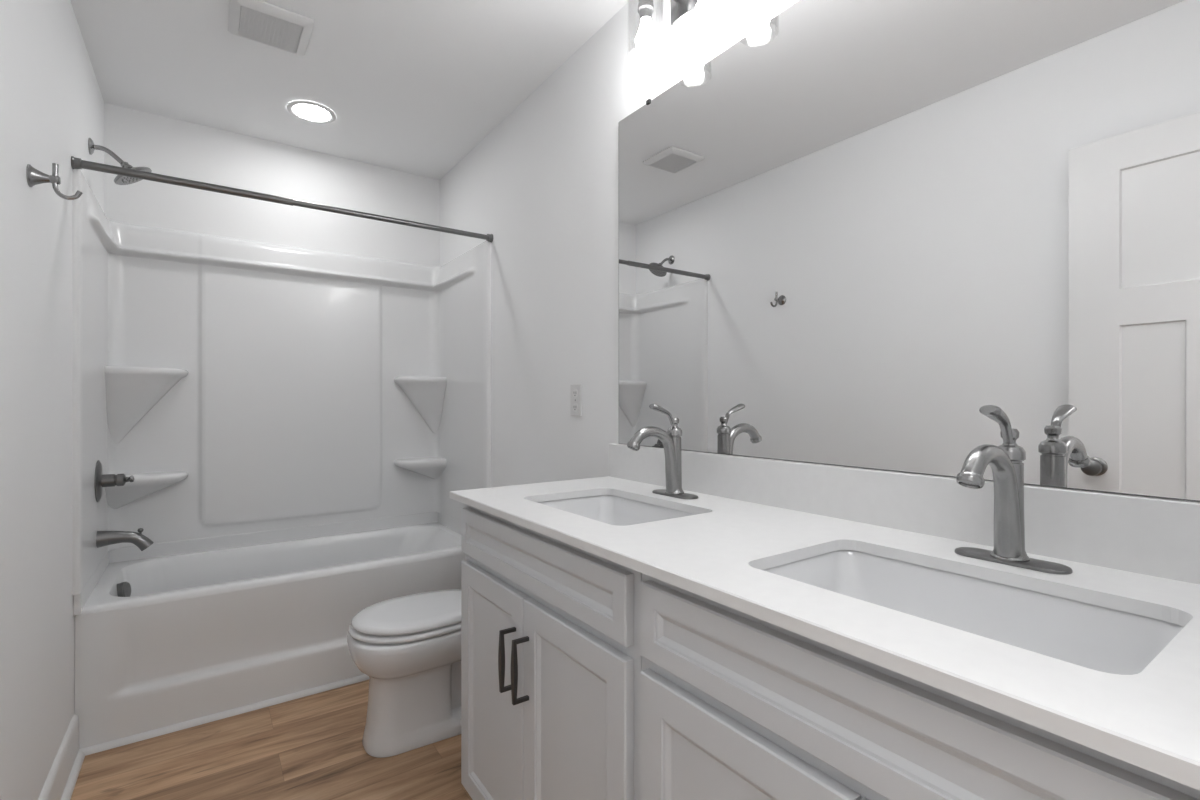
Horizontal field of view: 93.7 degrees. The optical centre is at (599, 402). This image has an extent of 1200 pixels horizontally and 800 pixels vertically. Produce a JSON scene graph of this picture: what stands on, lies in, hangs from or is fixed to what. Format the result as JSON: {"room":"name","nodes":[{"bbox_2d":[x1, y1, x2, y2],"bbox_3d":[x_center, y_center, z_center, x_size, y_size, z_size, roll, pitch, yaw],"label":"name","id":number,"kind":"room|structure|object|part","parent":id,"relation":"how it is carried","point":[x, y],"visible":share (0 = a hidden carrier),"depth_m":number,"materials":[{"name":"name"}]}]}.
{"room":"bathroom","nodes":[
{"label":"bathroom","id":0,"kind":"room"},
{"bbox_2d":[0,0,103,799],"bbox_3d":[-1.231,-0.061,1.051,0.100,2.458,3.476,0,0,-35],"label":"wall","id":1,"kind":"structure","parent":0,"point":[52,102],"depth_m":1.44,"materials":[{"name":"white paint"}]},
{"bbox_2d":[26,163,82,199],"bbox_3d":[-1.361,-0.554,1.408,0.098,0.085,0.054,0,0,-35],"label":"robe hook","id":2,"kind":"object","parent":1,"relation":"attached to","point":[34,176],"visible":1,"depth_m":1.40,"materials":[{"name":"silver metal"}]},
{"bbox_3d":[-1.364,-0.572,1.406,0.020,0.050,0.020,0,0,-35],"label":"post","id":3,"kind":"part","parent":2,"relation":"part of","materials":[{"name":"silver metal"}]},
{"bbox_2d":[38,714,78,799],"bbox_3d":[-1.207,1.097,1.115,0.013,0.140,1.812,0,0,-35],"label":"baseboard","id":4,"kind":"structure","parent":1,"relation":"attached to","point":[54,786],"depth_m":1.66,"materials":[{"name":"white paint"}]},
{"bbox_2d":[61,750,84,799],"bbox_3d":[-1.194,1.158,1.123,0.017,0.019,1.812,0,0,-35],"label":"trim","id":5,"kind":"structure","parent":1,"relation":"attached to","point":[71,782],"depth_m":1.73,"materials":[{"name":"white paint"}]},
{"bbox_2d":[88,138,151,184],"bbox_3d":[-1.836,-0.913,2.156,0.182,0.151,0.132,0,0,-35],"label":"shower","id":6,"kind":"object","parent":1,"relation":"attached to","point":[119,179],"visible":0.73,"depth_m":2.14,"materials":[{"name":"silver metal"}]},
{"bbox_3d":[-1.862,-0.936,2.138,0.100,0.064,0.017,0,0,-35],"label":"arm","id":7,"kind":"part","parent":6,"relation":"part of","materials":[{"name":"silver metal"}]},
{"bbox_2d":[71,156,492,242],"bbox_3d":[-1.117,-0.780,2.252,1.470,0.040,0.040,0,0,-35],"label":"shower curtain rod","id":8,"kind":"object","parent":1,"relation":"attached to","point":[76,163],"visible":1,"depth_m":2.10,"materials":[{"name":"grey metal"}]},
{"bbox_2d":[70,680,471,799],"bbox_3d":[-0.341,1.192,0.803,2.870,0.050,4.906,0,0,-35],"label":"floor","id":9,"kind":"structure","parent":0,"point":[310,747],"depth_m":1.83,"materials":[{"name":"brown wood"}]},
{"bbox_2d":[73,512,465,748],"bbox_3d":[-1.328,0.898,2.552,1.468,0.538,0.702,0,0,-35],"label":"bathtub","id":10,"kind":"object","parent":9,"relation":"on","point":[167,633],"visible":0.75,"depth_m":2.21,"materials":[{"name":"white plastic"}]},
{"bbox_3d":[-1.861,0.736,2.185,0.047,0.073,0.072,0,0,-21],"label":"overflow plate","id":11,"kind":"part","parent":10,"relation":"part of","materials":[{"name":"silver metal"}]},
{"bbox_2d":[79,674,368,755],"bbox_3d":[-1.129,1.158,2.269,1.443,0.019,0.017,0,0,-35],"label":"trim","id":12,"kind":"structure","parent":10,"relation":"attached to","point":[236,711],"depth_m":2.07,"materials":[{"name":"white paint"}]},
{"bbox_2d":[347,589,460,757],"bbox_3d":[-0.537,0.806,2.074,0.724,0.721,0.440,0,0,-35],"label":"toilet","id":13,"kind":"object","parent":9,"relation":"on","point":[408,647],"visible":0.65,"depth_m":1.88,"materials":[{"name":"white ceramic"}]},
{"bbox_3d":[-0.638,0.769,2.003,0.475,0.022,0.350,0,0,-35],"label":"seat","id":14,"kind":"part","parent":13,"relation":"part of","materials":[{"name":"white plastic"}]},
{"bbox_3d":[-0.634,0.742,2.006,0.469,0.031,0.338,0,0,-35],"label":"lid","id":15,"kind":"part","parent":13,"relation":"part of","materials":[{"name":"white ceramic"}]},
{"bbox_2d":[461,505,641,799],"bbox_3d":[0.038,0.717,1.381,0.580,0.902,0.768,0,0,-35],"label":"vanity cabinet","id":16,"kind":"object","parent":9,"relation":"on","point":[551,658],"visible":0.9,"depth_m":1.17,"materials":[{"name":"white paint"}]},
{"bbox_3d":[-0.268,0.738,1.395,0.018,0.609,0.362,0,0,-35],"label":"door","id":17,"kind":"part","parent":16,"relation":"part of","materials":[{"name":"white paint"}]},
{"bbox_3d":[-0.206,0.576,1.257,0.038,0.136,0.016,0,0,-35],"label":"handle","id":18,"kind":"part","parent":16,"relation":"part of","materials":[{"name":"grey metal"}]},
{"bbox_3d":[-0.171,0.576,1.207,0.038,0.136,0.016,0,0,-35],"label":"handle","id":19,"kind":"part","parent":16,"relation":"part of","materials":[{"name":"grey metal"}]},
{"bbox_3d":[-0.162,0.349,1.243,0.018,0.120,0.733,0,0,-35],"label":"drawer","id":20,"kind":"part","parent":16,"relation":"part of","materials":[{"name":"white paint"}]},
{"bbox_3d":[-0.056,0.738,1.093,0.018,0.609,0.367,0,0,-35],"label":"door","id":21,"kind":"part","parent":16,"relation":"part of","materials":[{"name":"white paint"}]},
{"bbox_2d":[641,573,1199,799],"bbox_3d":[0.484,0.717,0.747,0.580,0.902,0.781,0,0,-35],"label":"vanity cabinet","id":22,"kind":"object","parent":9,"relation":"on","point":[736,705],"visible":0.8,"depth_m":0.66,"materials":[{"name":"white paint"}]},
{"bbox_3d":[0.176,0.738,0.764,0.018,0.609,0.362,0,0,-35],"label":"door","id":23,"kind":"part","parent":22,"relation":"part of","materials":[{"name":"white paint"}]},
{"bbox_2d":[449,444,1199,790],"bbox_3d":[0.267,0.201,1.073,0.563,0.127,1.572,0,0,-35],"label":"countertop","id":24,"kind":"structure","parent":22,"relation":"on","point":[1137,555],"depth_m":0.83,"materials":[{"name":"white stone"}]},
{"bbox_2d":[537,495,696,525],"bbox_3d":[0.029,0.332,1.364,0.350,0.135,0.495,0,0,-35],"label":"sink basin","id":25,"kind":"object","parent":24,"relation":"in","point":[609,509],"visible":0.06,"depth_m":1.55,"materials":[{"name":"white ceramic"}]},
{"bbox_2d":[627,404,697,498],"bbox_3d":[0.145,0.125,1.451,0.183,0.242,0.152,0,0,-35],"label":"vanity faucet","id":26,"kind":"object","parent":24,"relation":"on","point":[671,439],"visible":1,"depth_m":1.47,"materials":[{"name":"grey metal"}]},
{"bbox_3d":[0.141,0.148,1.448,0.162,0.174,0.037,0,0,-35],"label":"spout","id":27,"kind":"part","parent":26,"relation":"part of","materials":[{"name":"silver metal"}]},
{"bbox_3d":[0.164,0.036,1.464,0.080,0.063,0.029,0,0,-35],"label":"lever","id":28,"kind":"part","parent":26,"relation":"part of","materials":[{"name":"silver metal"}]},
{"bbox_3d":[0.198,0.243,1.488,0.054,0.005,0.152,0,0,-35],"label":"deck plate","id":29,"kind":"part","parent":26,"relation":"part of","materials":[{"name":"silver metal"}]},
{"bbox_2d":[763,550,1183,674],"bbox_3d":[0.457,0.332,0.757,0.350,0.135,0.511,0,0,-35],"label":"sink basin","id":30,"kind":"object","parent":24,"relation":"in","point":[1103,639],"visible":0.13,"depth_m":0.82,"materials":[{"name":"white ceramic"}]},
{"bbox_2d":[955,405,1072,573],"bbox_3d":[0.581,0.125,0.832,0.183,0.242,0.152,0,0,-35],"label":"vanity faucet","id":31,"kind":"object","parent":24,"relation":"on","point":[1005,460],"visible":1,"depth_m":0.85,"materials":[{"name":"grey metal"}]},
{"bbox_3d":[0.577,0.148,0.830,0.162,0.174,0.037,0,0,-35],"label":"spout","id":32,"kind":"part","parent":31,"relation":"part of","materials":[{"name":"silver metal"}]},
{"bbox_3d":[0.600,0.036,0.846,0.080,0.063,0.029,0,0,-35],"label":"lever","id":33,"kind":"part","parent":31,"relation":"part of","materials":[{"name":"silver metal"}]},
{"bbox_3d":[0.633,0.243,0.869,0.054,0.005,0.152,0,0,-35],"label":"deck plate","id":34,"kind":"part","parent":31,"relation":"part of","materials":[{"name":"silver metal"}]},
{"bbox_2d":[104,102,439,265],"bbox_3d":[-1.561,-0.061,2.883,1.470,2.458,0.100,0,0,-35],"label":"wall","id":35,"kind":"structure","parent":0,"point":[167,146],"depth_m":2.75,"materials":[{"name":"white paint"}]},
{"bbox_2d":[72,169,490,594],"bbox_3d":[-1.326,-0.076,2.549,1.484,1.412,0.716,0,0,-35],"label":"shower surround","id":36,"kind":"object","parent":35,"relation":"attached to","point":[241,386],"visible":0.94,"depth_m":2.71,"materials":[{"name":"white plastic"}]},
{"bbox_2d":[94,460,133,501],"bbox_3d":[-1.878,0.302,2.183,0.110,0.160,0.168,0,0,-35],"label":"shower valve","id":37,"kind":"object","parent":36,"relation":"attached to","point":[101,480],"visible":1,"depth_m":2.15,"materials":[{"name":"grey metal"}]},
{"bbox_3d":[-1.920,0.302,2.158,0.013,0.160,0.160,0,0,-35],"label":"trim plate","id":38,"kind":"part","parent":37,"relation":"part of","materials":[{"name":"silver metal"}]},
{"bbox_2d":[96,528,153,550],"bbox_3d":[-1.850,0.539,2.195,0.170,0.097,0.066,0,0,-35],"label":"tub spout","id":39,"kind":"object","parent":36,"relation":"attached to","point":[103,538],"visible":1,"depth_m":2.18,"materials":[{"name":"grey metal"}]},
{"bbox_2d":[104,471,188,508],"bbox_3d":[-1.955,0.390,2.433,0.279,0.155,0.154,0,0,-35],"label":"shelf","id":40,"kind":"object","parent":36,"relation":"attached to","point":[149,489],"depth_m":2.45,"materials":[{"name":"white plastic"}]},
{"bbox_2d":[105,366,188,444],"bbox_3d":[-1.961,0.029,2.441,0.279,0.358,0.134,0,0,-35],"label":"shelf","id":41,"kind":"object","parent":36,"relation":"attached to","point":[145,405],"depth_m":2.45,"materials":[{"name":"white plastic"}]},
{"bbox_2d":[394,457,446,478],"bbox_3d":[-0.992,0.382,3.111,0.249,0.132,0.154,0,0,-35],"label":"shelf","id":42,"kind":"object","parent":36,"relation":"attached to","point":[404,467],"depth_m":3.11,"materials":[{"name":"white plastic"}]},
{"bbox_2d":[394,376,446,433],"bbox_3d":[-0.992,0.034,3.111,0.249,0.348,0.154,0,0,-35],"label":"shelf","id":43,"kind":"object","parent":36,"relation":"attached to","point":[420,402],"depth_m":3.13,"materials":[{"name":"white plastic"}]},
{"bbox_2d":[70,0,629,179],"bbox_3d":[-0.341,-1.315,0.803,2.870,0.050,4.906,0,0,-35],"label":"ceiling","id":44,"kind":"structure","parent":0,"point":[410,86],"depth_m":2.15,"materials":[{"name":"white paint"}]},
{"bbox_2d":[228,0,313,55],"bbox_3d":[-1.126,-1.280,1.921,0.238,0.020,0.238,0,0,-35],"label":"fan","id":45,"kind":"object","parent":44,"relation":"attached to","point":[259,21],"visible":1,"depth_m":1.90,"materials":[{"name":"white plastic"}]},
{"bbox_2d":[239,6,302,51],"bbox_3d":[-1.126,-1.274,1.921,0.176,0.007,0.176,0,0,-35],"label":"grille","id":46,"kind":"object","parent":45,"relation":"attached to","point":[258,24],"depth_m":1.91,"materials":[{"name":"white plastic"}]},
{"bbox_2d":[287,100,335,123],"bbox_3d":[-1.281,-1.286,2.499,0.196,0.007,0.196,0,0,-35],"label":"recessed light","id":47,"kind":"object","parent":44,"relation":"in","point":[308,111],"visible":1,"depth_m":2.49,"materials":[{"name":"white glass"}]},
{"bbox_2d":[440,0,1199,502],"bbox_3d":[0.053,-0.061,1.955,0.100,2.458,3.476,0,0,-35],"label":"wall","id":48,"kind":"structure","parent":0,"point":[544,181],"depth_m":2.13,"materials":[{"name":"white paint"}]},
{"bbox_2d":[570,384,581,415],"bbox_3d":[-0.089,-0.007,2.063,0.007,0.116,0.072,0,0,-35],"label":"wall outlet","id":49,"kind":"object","parent":48,"relation":"attached to","point":[575,390],"visible":1,"depth_m":2.06,"materials":[{"name":"white plastic"}]},
{"bbox_2d":[573,389,577,397],"bbox_3d":[-0.091,-0.034,2.062,0.002,0.032,0.032,0,0,-35],"label":"socket","id":50,"kind":"object","parent":49,"relation":"attached to","point":[575,391],"depth_m":2.06,"materials":[{"name":"white plastic"}]},
{"bbox_2d":[573,403,577,411],"bbox_3d":[-0.091,0.018,2.062,0.002,0.032,0.032,0,0,-35],"label":"socket","id":51,"kind":"object","parent":49,"relation":"attached to","point":[575,405],"depth_m":2.06,"materials":[{"name":"white plastic"}]},
{"bbox_2d":[636,0,655,52],"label":"vanity light","id":52,"kind":"object","parent":48,"relation":"attached to","point":[645,39],"depth_m":1.57,"materials":[{"name":"white glass"}]},
{"bbox_2d":[638,0,653,21],"bbox_3d":[0.129,-1.134,1.585,0.046,0.113,0.046,0,0,-35],"label":"socket","id":53,"kind":"object","parent":52,"relation":"attached to","point":[645,7],"depth_m":1.57,"materials":[{"name":"silver metal"}]},
{"bbox_3d":[0.129,-1.034,1.585,0.058,0.089,0.058,0,0,-35],"label":"light bulb","id":54,"kind":"part","parent":52,"relation":"part of","materials":[{"name":"white glass"}]},
{"bbox_2d":[670,0,715,28],"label":"vanity light","id":55,"kind":"object","parent":48,"relation":"attached to","point":[682,12],"depth_m":1.58,"materials":[{"name":"silver metal"}]},
{"bbox_3d":[0.479,-1.139,1.241,0.024,0.120,0.934,0,0,-35],"label":"plate","id":56,"kind":"part","parent":55,"relation":"part of","materials":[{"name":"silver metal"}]},
{"bbox_3d":[0.269,-1.034,1.387,0.058,0.089,0.058,0,0,-35],"label":"light bulb","id":57,"kind":"part","parent":55,"relation":"part of","materials":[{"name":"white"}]},
{"bbox_2d":[609,444,1199,584],"bbox_3d":[0.489,0.193,1.230,0.019,0.110,1.572,0,0,-35],"label":"backsplash","id":58,"kind":"structure","parent":48,"relation":"attached to","point":[1157,537],"depth_m":1.01,"materials":[{"name":"white stone"}]},
{"bbox_2d":[619,0,1199,500],"bbox_3d":[0.480,-0.395,1.252,0.010,1.061,1.454,0,0,-35],"label":"wall mirror","id":59,"kind":"object","parent":48,"relation":"attached to","point":[856,230],"visible":1,"depth_m":1.06,"materials":[{"name":"grey mirror"}]}
]}

